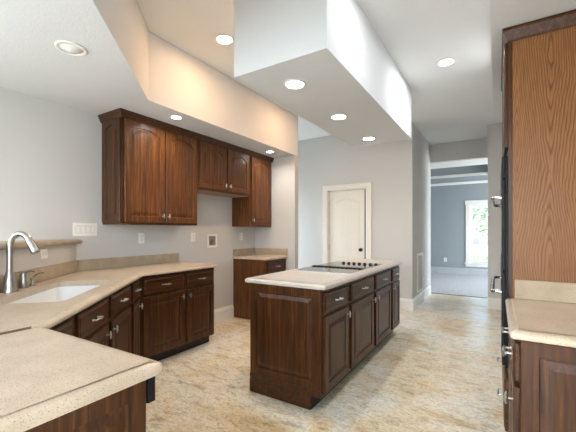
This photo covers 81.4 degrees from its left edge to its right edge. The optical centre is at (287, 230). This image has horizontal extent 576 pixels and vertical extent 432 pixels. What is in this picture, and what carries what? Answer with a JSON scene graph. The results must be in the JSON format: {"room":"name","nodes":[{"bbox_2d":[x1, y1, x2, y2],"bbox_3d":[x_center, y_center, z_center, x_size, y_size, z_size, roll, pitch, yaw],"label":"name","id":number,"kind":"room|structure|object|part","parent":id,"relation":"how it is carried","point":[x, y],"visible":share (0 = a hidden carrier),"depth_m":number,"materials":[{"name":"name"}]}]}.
{"room":"kitchen","nodes":[
{"label":"kitchen","id":0,"kind":"room"},
{"bbox_2d":[0,243,75,292],"bbox_3d":[-1.774,0.703,1.658,0.128,1.175,3.021,0,0,-11],"label":"wall","id":1,"kind":"structure","parent":0,"point":[23,260],"depth_m":2.50,"materials":[{"name":"beige paint"}]},
{"bbox_2d":[0,239,81,249],"bbox_3d":[-1.830,0.095,1.651,0.315,0.038,3.095,0,0,-11],"label":"bar ledge","id":2,"kind":"object","parent":1,"relation":"on","point":[19,243],"visible":0.87,"depth_m":2.57,"materials":[{"name":"beige stone"}]},
{"bbox_2d":[40,248,47,258],"bbox_3d":[-1.878,0.175,2.581,0.008,0.078,0.100,0,0,-11],"label":"wall outlet","id":3,"kind":"object","parent":1,"relation":"attached to","point":[44,252],"visible":1,"depth_m":2.58,"materials":[{"name":"white plastic"}]},
{"bbox_2d":[0,87,254,308],"bbox_3d":[-2.700,-0.235,2.133,0.120,3.050,7.960,0,0,32],"label":"wall","id":4,"kind":"structure","parent":0,"point":[51,152],"depth_m":3.13,"materials":[{"name":"beige paint"}]},
{"bbox_2d":[73,223,96,235],"bbox_3d":[-1.948,-0.015,3.216,0.008,0.118,0.211,0,0,32],"label":"light switch","id":5,"kind":"object","parent":4,"relation":"attached to","point":[79,229],"visible":1,"depth_m":3.21,"materials":[{"name":"white plastic"}]},
{"bbox_2d":[0,253,178,291],"bbox_3d":[-1.732,0.325,2.511,0.583,0.102,3.320,0,0,3],"label":"backsplash","id":6,"kind":"structure","parent":4,"relation":"attached to","point":[51,271],"depth_m":3.25,"materials":[{"name":"beige stone"}]},
{"bbox_2d":[138,233,144,243],"bbox_3d":[-1.629,0.080,3.727,0.008,0.118,0.075,0,0,32],"label":"wall outlet","id":7,"kind":"object","parent":4,"relation":"attached to","point":[141,236],"visible":1,"depth_m":3.72,"materials":[{"name":"white plastic"}]},
{"bbox_2d":[102,117,196,225],"bbox_3d":[-1.454,-0.585,3.656,0.381,1.040,0.960,0,0,32],"label":"upper cabinet","id":8,"kind":"object","parent":4,"relation":"attached to","point":[149,173],"visible":1,"depth_m":3.39,"materials":[{"name":"brown wood"}]},
{"bbox_3d":[-1.727,-0.584,3.268,0.306,0.998,0.014,0,0,32],"label":"panel","id":9,"kind":"part","parent":8,"relation":"part of","materials":[{"name":"brown wood"}]},
{"bbox_3d":[-1.443,-0.585,3.392,0.020,0.996,0.453,0,0,32],"label":"door","id":10,"kind":"part","parent":8,"relation":"part of","materials":[{"name":"brown wood"}]},
{"bbox_3d":[-1.198,-0.585,3.784,0.020,0.996,0.440,0,0,32],"label":"door","id":11,"kind":"part","parent":8,"relation":"part of","materials":[{"name":"brown wood"}]},
{"bbox_2d":[98,108,273,162],"bbox_3d":[-1.052,-1.111,4.298,0.381,0.073,2.538,0,0,32],"label":"crown molding","id":12,"kind":"structure","parent":4,"relation":"attached to","point":[120,112],"depth_m":3.66,"materials":[{"name":"brown wood"}]},
{"bbox_2d":[191,233,194,241],"bbox_3d":[-1.235,0.080,4.359,0.008,0.118,0.075,0,0,32],"label":"wall outlet","id":13,"kind":"object","parent":4,"relation":"attached to","point":[192,234],"visible":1,"depth_m":4.36,"materials":[{"name":"white plastic"}]},
{"bbox_2d":[207,234,216,247],"bbox_3d":[-1.046,0.135,4.648,0.024,0.190,0.190,0,0,32],"label":"water valve box","id":14,"kind":"object","parent":4,"relation":"attached to","point":[211,238],"visible":1,"depth_m":4.64,"materials":[{"name":"white plastic"}]},
{"bbox_3d":[-1.055,0.135,4.654,0.002,0.128,0.128,0,0,32],"label":"plate","id":15,"kind":"part","parent":14,"relation":"part of","materials":[{"name":"grey plastic"}]},
{"bbox_2d":[197,140,248,197],"bbox_3d":[-0.937,-0.799,4.485,0.381,0.611,0.987,0,0,32],"label":"upper cabinet","id":16,"kind":"object","parent":4,"relation":"attached to","point":[222,172],"visible":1,"depth_m":4.34,"materials":[{"name":"brown wood"}]},
{"bbox_3d":[-0.934,-0.802,4.207,0.020,0.561,0.460,0,0,32],"label":"door","id":17,"kind":"part","parent":16,"relation":"part of","materials":[{"name":"brown wood"}]},
{"bbox_3d":[-0.964,-0.497,4.501,0.300,0.005,0.968,0,0,32],"label":"underside panel","id":18,"kind":"part","parent":16,"relation":"part of","materials":[{"name":"brown wood"}]},
{"bbox_3d":[-0.679,-0.802,4.617,0.020,0.561,0.445,0,0,32],"label":"door","id":19,"kind":"part","parent":16,"relation":"part of","materials":[{"name":"brown wood"}]},
{"bbox_2d":[214,304,233,322],"bbox_3d":[-1.080,1.194,4.599,0.016,0.189,0.990,0,0,32],"label":"baseboard","id":20,"kind":"structure","parent":4,"relation":"attached to","point":[227,312],"depth_m":4.83,"materials":[{"name":"white paint"}]},
{"bbox_2d":[232,156,270,226],"bbox_3d":[-0.528,-0.585,5.140,0.381,1.040,0.552,0,0,32],"label":"upper cabinet","id":21,"kind":"object","parent":4,"relation":"attached to","point":[254,210],"visible":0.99,"depth_m":4.96,"materials":[{"name":"brown wood"}]},
{"bbox_3d":[-0.401,-0.585,5.062,0.020,0.996,0.495,0,0,32],"label":"door","id":22,"kind":"part","parent":21,"relation":"part of","materials":[{"name":"brown wood"}]},
{"bbox_2d":[233,248,286,255],"bbox_3d":[-0.415,0.325,5.086,0.629,0.102,0.530,0,0,32],"label":"backsplash","id":23,"kind":"structure","parent":4,"relation":"attached to","point":[246,251],"depth_m":5.26,"materials":[{"name":"beige stone"}]},
{"bbox_2d":[255,155,297,270],"bbox_3d":[-0.243,0.070,5.354,0.880,2.440,0.103,0,0,32],"label":"wall","id":24,"kind":"structure","parent":0,"point":[282,233],"depth_m":5.17,"materials":[{"name":"beige paint"}]},
{"bbox_2d":[0,0,575,157],"bbox_3d":[-0.935,-1.454,1.090,4.180,0.609,8.060,0,0,32],"label":"ceiling","id":25,"kind":"structure","parent":0,"point":[125,65],"depth_m":2.63,"materials":[{"name":"paint"}]},
{"bbox_2d":[54,40,86,55],"bbox_3d":[-1.362,-1.139,2.105,0.176,0.021,0.176,0,0,32],"label":"recessed light","id":26,"kind":"object","parent":25,"relation":"in","point":[68,47],"visible":1,"depth_m":2.09,"materials":[{"name":"white paint"}]},
{"bbox_2d":[170,115,181,119],"bbox_3d":[-1.127,-1.145,3.379,0.120,0.009,0.120,0,0,32],"label":"recessed light","id":27,"kind":"object","parent":25,"relation":"in","point":[176,117],"visible":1,"depth_m":3.37,"materials":[{"name":"white paint"}]},
{"bbox_2d":[137,0,501,144],"bbox_3d":[-0.645,-1.810,2.612,5.540,0.100,11.190,0,0,32],"label":"ceiling","id":28,"kind":"structure","parent":0,"point":[453,102],"depth_m":3.18,"materials":[{"name":"white paint"}]},
{"bbox_2d":[215,34,233,44],"bbox_3d":[-0.581,-1.754,3.074,0.176,0.009,0.176,0,0,32],"label":"recessed light","id":29,"kind":"object","parent":28,"relation":"in","point":[224,39],"visible":0.98,"depth_m":3.06,"materials":[{"name":"white paint"}]},
{"bbox_2d":[234,0,411,146],"bbox_3d":[0.572,-1.454,3.353,0.764,0.609,2.465,0,0,32],"label":"box","id":30,"kind":"object","parent":28,"relation":"attached to","point":[332,46],"visible":1,"depth_m":2.53,"materials":[{"name":"paint"}]},
{"bbox_2d":[284,79,305,89],"bbox_3d":[0.053,-1.145,2.621,0.176,0.009,0.176,0,0,32],"label":"recessed light","id":31,"kind":"object","parent":30,"relation":"attached to","point":[294,84],"visible":1,"depth_m":2.61,"materials":[{"name":"white paint"}]},
{"bbox_2d":[330,114,347,119],"bbox_3d":[0.511,-1.145,3.370,0.176,0.009,0.176,0,0,32],"label":"recessed light","id":32,"kind":"object","parent":30,"relation":"attached to","point":[335,116],"visible":1,"depth_m":3.35,"materials":[{"name":"white paint"}]},
{"bbox_2d":[362,136,375,140],"bbox_3d":[1.004,-1.145,4.159,0.176,0.009,0.176,0,0,32],"label":"recessed light","id":33,"kind":"object","parent":30,"relation":"attached to","point":[370,138],"visible":1,"depth_m":4.14,"materials":[{"name":"white paint"}]},
{"bbox_2d":[437,58,454,66],"bbox_3d":[1.644,-1.754,3.489,0.176,0.009,0.176,0,0,32],"label":"recessed light","id":34,"kind":"object","parent":28,"relation":"in","point":[444,62],"visible":1,"depth_m":3.48,"materials":[{"name":"white paint"}]},
{"bbox_2d":[146,293,505,431],"bbox_3d":[-0.648,1.340,2.626,5.520,0.100,11.170,0,0,32],"label":"floor","id":35,"kind":"structure","parent":0,"point":[438,370],"depth_m":2.78,"materials":[{"name":"tile"}]},
{"bbox_2d":[49,316,71,335],"bbox_3d":[-1.242,0.852,1.493,0.457,0.873,0.404,0,0,-11],"label":"base cabinet","id":36,"kind":"object","parent":35,"relation":"on","point":[65,327],"visible":0.02,"depth_m":1.61,"materials":[{"name":"brown wood"}]},
{"bbox_2d":[24,380,145,431],"bbox_3d":[-0.603,0.852,0.698,0.044,0.873,0.666,0,0,32],"label":"base cabinet","id":37,"kind":"object","parent":35,"relation":"on","point":[124,410],"visible":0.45,"depth_m":0.88,"materials":[{"name":"brown wood"}]},
{"bbox_2d":[0,327,162,431],"bbox_3d":[-0.863,0.395,0.859,0.738,0.038,0.744,0,0,32],"label":"countertop","id":38,"kind":"structure","parent":37,"relation":"on","point":[46,375],"depth_m":0.89,"materials":[{"name":"beige stone"}]},
{"bbox_2d":[72,297,111,345],"bbox_3d":[-1.327,0.852,1.945,0.457,0.873,0.514,0,0,-11],"label":"base cabinet","id":39,"kind":"object","parent":35,"relation":"on","point":[90,324],"visible":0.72,"depth_m":1.96,"materials":[{"name":"brown wood"}]},
{"bbox_3d":[-1.148,0.517,1.978,0.020,0.145,0.445,0,0,-11],"label":"drawer","id":40,"kind":"part","parent":39,"relation":"part of","materials":[{"name":"brown wood"}]},
{"bbox_3d":[-1.148,0.890,1.978,0.020,0.550,0.445,0,0,-11],"label":"door","id":41,"kind":"part","parent":39,"relation":"part of","materials":[{"name":"brown wood"}]},
{"bbox_3d":[-1.121,0.517,1.984,0.037,0.019,0.109,0,0,-11],"label":"drawer pull","id":42,"kind":"part","parent":39,"relation":"part of","materials":[{"name":"silver metal"}]},
{"bbox_2d":[107,284,130,352],"bbox_3d":[-1.426,0.852,2.470,0.457,0.873,0.554,0,0,-11],"label":"base cabinet","id":43,"kind":"object","parent":35,"relation":"on","point":[118,302],"visible":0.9,"depth_m":2.46,"materials":[{"name":"brown wood"}]},
{"bbox_3d":[-1.248,0.517,2.509,0.020,0.145,0.475,0,0,-11],"label":"drawer","id":44,"kind":"part","parent":43,"relation":"part of","materials":[{"name":"brown wood"}]},
{"bbox_3d":[-1.248,0.890,2.509,0.020,0.550,0.475,0,0,-11],"label":"door","id":45,"kind":"part","parent":43,"relation":"part of","materials":[{"name":"brown wood"}]},
{"bbox_2d":[130,280,142,355],"bbox_3d":[-1.503,0.852,2.879,0.457,0.873,0.276,0,0,-11],"label":"base cabinet","id":46,"kind":"object","parent":35,"relation":"on","point":[135,286],"visible":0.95,"depth_m":2.89,"materials":[{"name":"brown wood"}]},
{"bbox_3d":[-1.325,0.517,2.917,0.020,0.145,0.216,0,0,-11],"label":"drawer","id":47,"kind":"part","parent":46,"relation":"part of","materials":[{"name":"brown wood"}]},
{"bbox_3d":[-1.325,0.890,2.917,0.020,0.550,0.216,0,0,-11],"label":"door","id":48,"kind":"part","parent":46,"relation":"part of","materials":[{"name":"brown wood"}]},
{"bbox_2d":[146,376,154,402],"bbox_3d":[-0.826,0.853,0.922,0.658,0.870,0.582,0,0,32],"label":"dishwasher","id":49,"kind":"object","parent":35,"relation":"on","point":[150,383],"visible":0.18,"depth_m":0.98,"materials":[{"name":"black plastic"}]},
{"bbox_2d":[138,271,184,360],"bbox_3d":[-1.433,0.852,3.412,0.617,0.873,0.526,0,0,32],"label":"base cabinet","id":50,"kind":"object","parent":35,"relation":"on","point":[162,296],"visible":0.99,"depth_m":3.26,"materials":[{"name":"brown wood"}]},
{"bbox_3d":[-1.206,0.517,3.280,0.020,0.145,0.472,0,0,32],"label":"drawer","id":51,"kind":"part","parent":50,"relation":"part of","materials":[{"name":"brown wood"}]},
{"bbox_3d":[-1.206,0.890,3.280,0.020,0.550,0.472,0,0,32],"label":"door","id":52,"kind":"part","parent":50,"relation":"part of","materials":[{"name":"brown wood"}]},
{"bbox_2d":[180,267,213,352],"bbox_3d":[-1.181,0.852,3.816,0.617,0.873,0.424,0,0,32],"label":"base cabinet","id":53,"kind":"object","parent":35,"relation":"on","point":[199,284],"visible":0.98,"depth_m":3.65,"materials":[{"name":"brown wood"}]},
{"bbox_2d":[0,261,216,331],"bbox_3d":[-1.476,0.395,2.468,1.123,0.038,3.434,0,0,4],"label":"countertop","id":54,"kind":"structure","parent":53,"relation":"on","point":[13,316],"depth_m":2.08,"materials":[{"name":"beige stone"}]},
{"bbox_2d":[0,326,31,334],"bbox_3d":[-1.179,0.393,1.051,0.002,0.035,0.635,0,0,32],"label":"countertop seam","id":55,"kind":"structure","parent":54,"relation":"on","point":[30,327],"depth_m":1.28,"materials":[{"name":"brown stone"}]},
{"bbox_2d":[1,231,40,292],"bbox_3d":[-1.648,0.187,2.074,0.223,0.377,0.083,0,0,-6],"label":"faucet","id":56,"kind":"object","parent":54,"relation":"on","point":[9,285],"visible":1,"depth_m":2.05,"materials":[{"name":"silver metal"}]},
{"bbox_3d":[-1.658,0.127,2.068,0.152,0.258,0.035,0,0,-1],"label":"spout","id":57,"kind":"part","parent":56,"relation":"part of","materials":[{"name":"silver metal"}]},
{"bbox_2d":[18,270,35,287],"bbox_3d":[-1.726,0.317,2.207,0.101,0.117,0.056,0,0,17],"label":"lever","id":58,"kind":"object","parent":54,"relation":"on","point":[23,282],"visible":1,"depth_m":2.20,"materials":[{"name":"silver metal"}]},
{"bbox_2d":[29,272,44,285],"bbox_3d":[-1.721,0.329,2.304,0.103,0.094,0.037,0,0,-8],"label":"soap dispenser","id":59,"kind":"object","parent":54,"relation":"on","point":[32,279],"visible":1,"depth_m":2.29,"materials":[{"name":"silver metal"}]},
{"bbox_2d":[7,285,99,303],"bbox_3d":[-1.458,0.512,2.149,0.386,0.195,0.840,0,0,-11],"label":"sink","id":60,"kind":"object","parent":54,"relation":"in","point":[62,293],"visible":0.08,"depth_m":2.47,"materials":[{"name":"white ceramic"}]},
{"bbox_3d":[-0.957,0.517,3.679,0.020,0.145,0.390,0,0,32],"label":"drawer","id":61,"kind":"part","parent":53,"relation":"part of","materials":[{"name":"brown wood"}]},
{"bbox_3d":[-0.957,0.890,3.679,0.020,0.550,0.390,0,0,32],"label":"door","id":62,"kind":"part","parent":53,"relation":"part of","materials":[{"name":"brown wood"}]},
{"bbox_2d":[233,258,285,319],"bbox_3d":[-0.403,0.852,5.079,0.654,0.873,0.527,0,0,32],"label":"base cabinet","id":63,"kind":"object","parent":35,"relation":"on","point":[243,269],"visible":0.4,"depth_m":4.92,"materials":[{"name":"brown wood"}]},
{"bbox_2d":[233,254,287,260],"bbox_3d":[-0.413,0.395,5.076,0.644,0.038,0.546,0,0,32],"label":"countertop","id":64,"kind":"structure","parent":63,"relation":"on","point":[252,256],"depth_m":4.94,"materials":[{"name":"beige stone"}]},
{"bbox_3d":[-0.164,0.517,4.931,0.020,0.145,0.470,0,0,32],"label":"drawer","id":65,"kind":"part","parent":63,"relation":"part of","materials":[{"name":"brown wood"}]},
{"bbox_2d":[250,265,399,409],"bbox_3d":[0.574,0.852,3.466,0.689,0.873,2.232,0,0,32],"label":"kitchen island","id":66,"kind":"object","parent":35,"relation":"on","point":[304,342],"visible":0.99,"depth_m":2.58,"materials":[{"name":"brown wood"}]},
{"bbox_3d":[-0.037,0.778,2.539,0.630,0.724,0.010,0,0,32],"label":"panel","id":67,"kind":"part","parent":66,"relation":"part of","materials":[{"name":"brown wood"}]},
{"bbox_3d":[-0.038,1.214,2.539,0.632,0.148,0.012,0,0,32],"label":"board","id":68,"kind":"part","parent":66,"relation":"part of","materials":[{"name":"brown wood"}]},
{"bbox_2d":[245,258,402,289],"bbox_3d":[0.557,0.395,3.480,0.730,0.038,2.295,0,0,32],"label":"island countertop","id":69,"kind":"structure","parent":66,"relation":"on","point":[289,278],"depth_m":2.71,"materials":[{"name":"beige stone"}]},
{"bbox_2d":[294,262,381,273],"bbox_3d":[0.559,0.363,3.494,0.566,0.026,0.996,0,0,32],"label":"cooktop","id":70,"kind":"object","parent":69,"relation":"in","point":[333,267],"visible":1,"depth_m":3.39,"materials":[{"name":"silver metal"}]},
{"bbox_2d":[313,265,363,268],"bbox_3d":[0.495,0.368,3.392,0.550,0.016,0.056,0,0,32],"label":"downdraft vent","id":71,"kind":"object","parent":70,"relation":"attached to","point":[313,265],"depth_m":3.38,"materials":[{"name":"black metal"}]},
{"bbox_3d":[0.376,0.522,2.585,0.020,0.145,0.445,0,0,32],"label":"drawer","id":72,"kind":"part","parent":66,"relation":"part of","materials":[{"name":"brown wood"}]},
{"bbox_3d":[0.376,0.892,2.585,0.020,0.545,0.445,0,0,32],"label":"door","id":73,"kind":"part","parent":66,"relation":"part of","materials":[{"name":"brown wood"}]},
{"bbox_3d":[0.690,0.522,3.088,0.020,0.145,0.600,0,0,32],"label":"drawer","id":74,"kind":"part","parent":66,"relation":"part of","materials":[{"name":"brown wood"}]},
{"bbox_3d":[0.690,0.892,3.088,0.020,0.545,0.600,0,0,32],"label":"door","id":75,"kind":"part","parent":66,"relation":"part of","materials":[{"name":"brown wood"}]},
{"bbox_3d":[1.035,0.522,3.642,0.020,0.145,0.565,0,0,32],"label":"drawer","id":76,"kind":"part","parent":66,"relation":"part of","materials":[{"name":"brown wood"}]},
{"bbox_3d":[1.035,0.892,3.642,0.020,0.545,0.565,0,0,32],"label":"door","id":77,"kind":"part","parent":66,"relation":"part of","materials":[{"name":"brown wood"}]},
{"bbox_3d":[1.313,0.522,4.087,0.020,0.145,0.335,0,0,32],"label":"drawer","id":78,"kind":"part","parent":66,"relation":"part of","materials":[{"name":"brown wood"}]},
{"bbox_3d":[1.313,0.892,4.087,0.020,0.545,0.335,0,0,32],"label":"door","id":79,"kind":"part","parent":66,"relation":"part of","materials":[{"name":"brown wood"}]},
{"bbox_2d":[435,293,484,297],"bbox_3d":[3.470,1.337,6.657,1.160,0.106,0.030,0,0,32],"label":"trim","id":80,"kind":"structure","parent":35,"relation":"on","point":[435,293],"depth_m":6.67,"materials":[{"name":"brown wood"}]},
{"bbox_2d":[501,327,511,431],"bbox_3d":[1.407,0.852,1.582,0.677,0.873,0.369,0,0,32],"label":"base cabinet","id":81,"kind":"object","parent":35,"relation":"on","point":[502,328],"visible":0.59,"depth_m":1.74,"materials":[{"name":"brown wood"}]},
{"bbox_3d":[1.136,0.517,1.751,0.037,0.019,0.109,0,0,32],"label":"drawer pull","id":82,"kind":"part","parent":81,"relation":"part of","materials":[{"name":"silver metal"}]},
{"bbox_3d":[1.159,0.890,1.736,0.020,0.550,0.330,0,0,32],"label":"door","id":83,"kind":"part","parent":81,"relation":"part of","materials":[{"name":"brown wood"}]},
{"bbox_2d":[497,9,575,431],"bbox_3d":[1.747,0.072,2.123,0.720,2.432,0.948,0,0,32],"label":"tall cabinet","id":84,"kind":"object","parent":35,"relation":"on","point":[538,64],"visible":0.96,"depth_m":1.82,"materials":[{"name":"brown wood"}]},
{"bbox_2d":[490,156,507,367],"bbox_3d":[1.458,0.180,2.323,0.092,1.240,0.815,0,0,32],"label":"double wall oven","id":85,"kind":"object","parent":84,"relation":"in","point":[503,291],"visible":0.98,"depth_m":1.97,"materials":[{"name":"black metal"}]},
{"bbox_3d":[1.479,-0.374,2.309,0.018,0.128,0.815,0,0,32],"label":"control panel","id":86,"kind":"part","parent":85,"relation":"part of","materials":[{"name":"black glass"}]},
{"bbox_3d":[1.301,0.990,2.055,0.037,0.019,0.109,0,0,32],"label":"drawer pull","id":87,"kind":"part","parent":84,"relation":"part of","materials":[{"name":"silver metal"}]},
{"bbox_3d":[1.604,-0.785,2.486,0.020,0.600,0.423,0,0,32],"label":"door","id":88,"kind":"part","parent":84,"relation":"part of","materials":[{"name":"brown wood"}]},
{"bbox_3d":[1.489,1.005,2.302,0.020,0.310,0.858,0,0,32],"label":"drawer","id":89,"kind":"part","parent":84,"relation":"part of","materials":[{"name":"brown wood"}]},
{"bbox_3d":[1.373,-0.785,2.117,0.020,0.600,0.423,0,0,32],"label":"door","id":90,"kind":"part","parent":84,"relation":"part of","materials":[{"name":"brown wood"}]},
{"bbox_3d":[1.506,0.040,2.291,0.020,2.300,0.918,0,0,32],"label":"frame","id":91,"kind":"part","parent":84,"relation":"part of","materials":[{"name":"brown wood"}]},
{"bbox_3d":[1.758,-1.107,2.116,0.692,0.073,0.948,0,0,32],"label":"crown moulding","id":92,"kind":"part","parent":84,"relation":"part of","materials":[{"name":"brown wood"}]},
{"bbox_3d":[1.546,0.089,1.731,0.640,2.398,0.011,0,0,32],"label":"panel","id":93,"kind":"part","parent":84,"relation":"part of","materials":[{"name":"brown wood"}]},
{"bbox_2d":[502,338,575,431],"bbox_3d":[1.218,0.852,1.278,0.677,0.873,0.341,0,0,32],"label":"base cabinet","id":94,"kind":"object","parent":35,"relation":"on","point":[543,376],"visible":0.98,"depth_m":1.25,"materials":[{"name":"brown wood"}]},
{"bbox_3d":[0.951,0.517,1.455,0.037,0.019,0.109,0,0,32],"label":"drawer pull","id":95,"kind":"part","parent":94,"relation":"part of","materials":[{"name":"silver metal"}]},
{"bbox_3d":[0.892,0.675,1.356,0.032,0.053,0.022,0,0,32],"label":"door knob","id":96,"kind":"part","parent":94,"relation":"part of","materials":[{"name":"silver metal"}]},
{"bbox_3d":[0.974,0.517,1.440,0.020,0.145,0.285,0,0,32],"label":"drawer","id":97,"kind":"part","parent":94,"relation":"part of","materials":[{"name":"brown wood"}]},
{"bbox_3d":[0.974,0.890,1.440,0.020,0.550,0.285,0,0,32],"label":"door","id":98,"kind":"part","parent":94,"relation":"part of","materials":[{"name":"brown wood"}]},
{"bbox_2d":[505,298,575,347],"bbox_3d":[1.331,0.395,1.416,0.679,0.038,0.742,0,0,32],"label":"countertop","id":99,"kind":"structure","parent":94,"relation":"on","point":[553,323],"depth_m":1.39,"materials":[{"name":"beige stone"}]},
{"bbox_2d":[515,279,575,303],"bbox_3d":[1.354,0.324,1.411,0.634,0.104,0.728,0,0,32],"label":"backsplash","id":100,"kind":"structure","parent":99,"relation":"on","point":[564,292],"depth_m":1.80,"materials":[{"name":"beige stone"}]},
{"bbox_2d":[298,122,413,298],"bbox_3d":[0.576,-0.235,6.365,3.440,3.050,0.110,0,0,32],"label":"wall","id":101,"kind":"structure","parent":0,"point":[326,160],"depth_m":5.75,"materials":[{"name":"beige paint"}]},
{"bbox_2d":[323,182,371,263],"bbox_3d":[1.064,0.225,6.032,0.920,2.129,0.157,0,0,32],"label":"door","id":102,"kind":"structure","parent":101,"relation":"in","point":[347,209],"depth_m":6.01,"materials":[{"name":"white paint"}]},
{"bbox_2d":[414,125,429,296],"bbox_3d":[2.439,-0.235,6.205,0.110,3.050,1.590,0,0,32],"label":"wall","id":103,"kind":"structure","parent":0,"point":[421,146],"depth_m":6.15,"materials":[{"name":"beige paint"}]},
{"bbox_2d":[400,285,430,310],"bbox_3d":[2.173,1.194,6.296,0.692,0.189,1.717,0,0,32],"label":"baseboard","id":104,"kind":"structure","parent":103,"relation":"attached to","point":[405,304],"depth_m":5.51,"materials":[{"name":"white paint"}]},
{"bbox_2d":[417,252,422,293],"bbox_3d":[2.340,0.730,5.930,0.011,0.680,0.480,0,0,32],"label":"air vent","id":105,"kind":"object","parent":103,"relation":"in","point":[419,255],"visible":1,"depth_m":5.90,"materials":[{"name":"white metal"}]},
{"bbox_2d":[430,138,487,284],"bbox_3d":[3.880,-0.235,6.313,6.300,3.050,0.120,0,0,32],"label":"wall header","id":106,"kind":"structure","parent":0,"point":[475,148],"depth_m":6.59,"materials":[{"name":"beige paint"}]},
{"bbox_2d":[431,183,487,268],"bbox_3d":[5.899,-0.080,9.550,6.300,2.740,0.150,0,0,32],"label":"wall","id":107,"kind":"structure","parent":0,"point":[448,207],"depth_m":10.07,"materials":[{"name":"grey paint"}]},
{"bbox_2d":[431,267,487,275],"bbox_3d":[5.812,1.194,9.505,6.200,0.189,0.016,0,0,32],"label":"baseboard","id":108,"kind":"structure","parent":107,"relation":"attached to","point":[464,271],"depth_m":9.93,"materials":[{"name":"grey paint"}]},
{"bbox_2d":[431,180,487,185],"bbox_3d":[5.803,-1.415,9.490,6.200,0.069,0.050,0,0,32],"label":"trim","id":109,"kind":"structure","parent":107,"relation":"attached to","point":[482,181],"depth_m":9.92,"materials":[{"name":"white paint"}]},
{"bbox_2d":[464,200,487,266],"bbox_3d":[5.757,0.075,9.586,1.240,1.930,0.180,0,0,32],"label":"window","id":110,"kind":"structure","parent":107,"relation":"in","point":[473,203],"depth_m":9.81,"materials":[{"name":"white paint"}]},
{"bbox_3d":[5.754,0.985,9.582,1.240,0.110,0.170,0,0,32],"label":"sill","id":111,"kind":"part","parent":110,"relation":"part of","materials":[{"name":"white paint"}]},
{"bbox_3d":[5.791,-0.320,9.641,0.920,0.840,0.030,0,0,32],"label":"sash","id":112,"kind":"part","parent":110,"relation":"part of","materials":[{"name":"glass"}]},
{"bbox_3d":[5.775,0.505,9.616,0.920,0.850,0.030,0,0,32],"label":"sash","id":113,"kind":"part","parent":110,"relation":"part of","materials":[{"name":"glass"}]},
{"bbox_2d":[431,273,487,297],"bbox_3d":[4.933,1.338,8.002,6.300,0.104,3.800,0,0,32],"label":"floor","id":114,"kind":"structure","parent":0,"point":[443,283],"depth_m":8.05,"materials":[{"name":"grey carpet"}]},
{"bbox_2d":[431,164,487,175],"bbox_3d":[3.762,-1.630,8.467,2.280,0.300,1.510,0,0,32],"label":"wall","id":115,"kind":"structure","parent":0,"point":[474,168],"depth_m":8.83,"materials":[{"name":"grey paint"}]},
{"bbox_2d":[431,172,487,178],"bbox_3d":[4.138,-1.462,9.069,2.220,0.065,0.029,0,0,32],"label":"trim","id":116,"kind":"structure","parent":115,"relation":"attached to","point":[481,173],"depth_m":8.82,"materials":[{"name":"white paint"}]},
{"bbox_2d":[431,158,487,183],"bbox_3d":[4.925,-1.630,7.989,6.300,0.360,3.829,0,0,32],"label":"ceiling","id":117,"kind":"structure","parent":0,"point":[482,161],"depth_m":7.65,"materials":[{"name":"white paint"}]},
{"bbox_2d":[488,123,501,297],"bbox_3d":[3.956,-0.235,5.670,0.970,3.050,0.890,0,0,32],"label":"wall","id":118,"kind":"structure","parent":0,"point":[494,130],"depth_m":5.50,"materials":[{"name":"beige paint"}]},
{"bbox_2d":[488,297,499,309],"bbox_3d":[3.905,1.194,5.702,0.851,0.189,0.891,0,0,32],"label":"baseboard","id":119,"kind":"structure","parent":118,"relation":"attached to","point":[493,303],"depth_m":5.50,"materials":[{"name":"white paint"}]},
{"label":"outside","id":120,"kind":"structure","parent":0,"visible":0},
{"bbox_2d":[473,245,487,261],"bbox_3d":[16.677,1.690,22.952,32.000,0.200,33.400,0,0,32],"label":"lawn","id":121,"kind":"structure","parent":120,"point":[474,250],"depth_m":23.17,"materials":[{"name":"white"}]},
{"bbox_2d":[473,207,481,225],"bbox_3d":[7.054,-0.493,15.609,3.448,4.174,3.450,0,0,32],"label":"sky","id":122,"kind":"structure","parent":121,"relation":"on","point":[475,214],"depth_m":14.84,"materials":[{"name":"white"}]},
{"bbox_2d":[473,207,487,258],"bbox_3d":[11.251,-0.817,18.607,3.882,4.821,3.859,0,0,32],"label":"tree","id":123,"kind":"object","parent":121,"relation":"on","point":[484,219],"visible":0.1,"depth_m":18.20,"materials":[{"name":"green plant"}]},
{"bbox_2d":[473,245,487,261],"bbox_3d":[7.437,1.040,10.948,6.030,1.099,0.090,0,0,32],"label":"porch railing","id":124,"kind":"object","parent":121,"relation":"on","point":[480,247],"visible":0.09,"depth_m":11.44,"materials":[{"name":"white paint"}]},
{"bbox_3d":[6.597,1.040,11.472,0.090,1.099,0.090,0,0,32],"label":"post","id":125,"kind":"part","parent":124,"relation":"part of","materials":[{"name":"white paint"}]}
]}

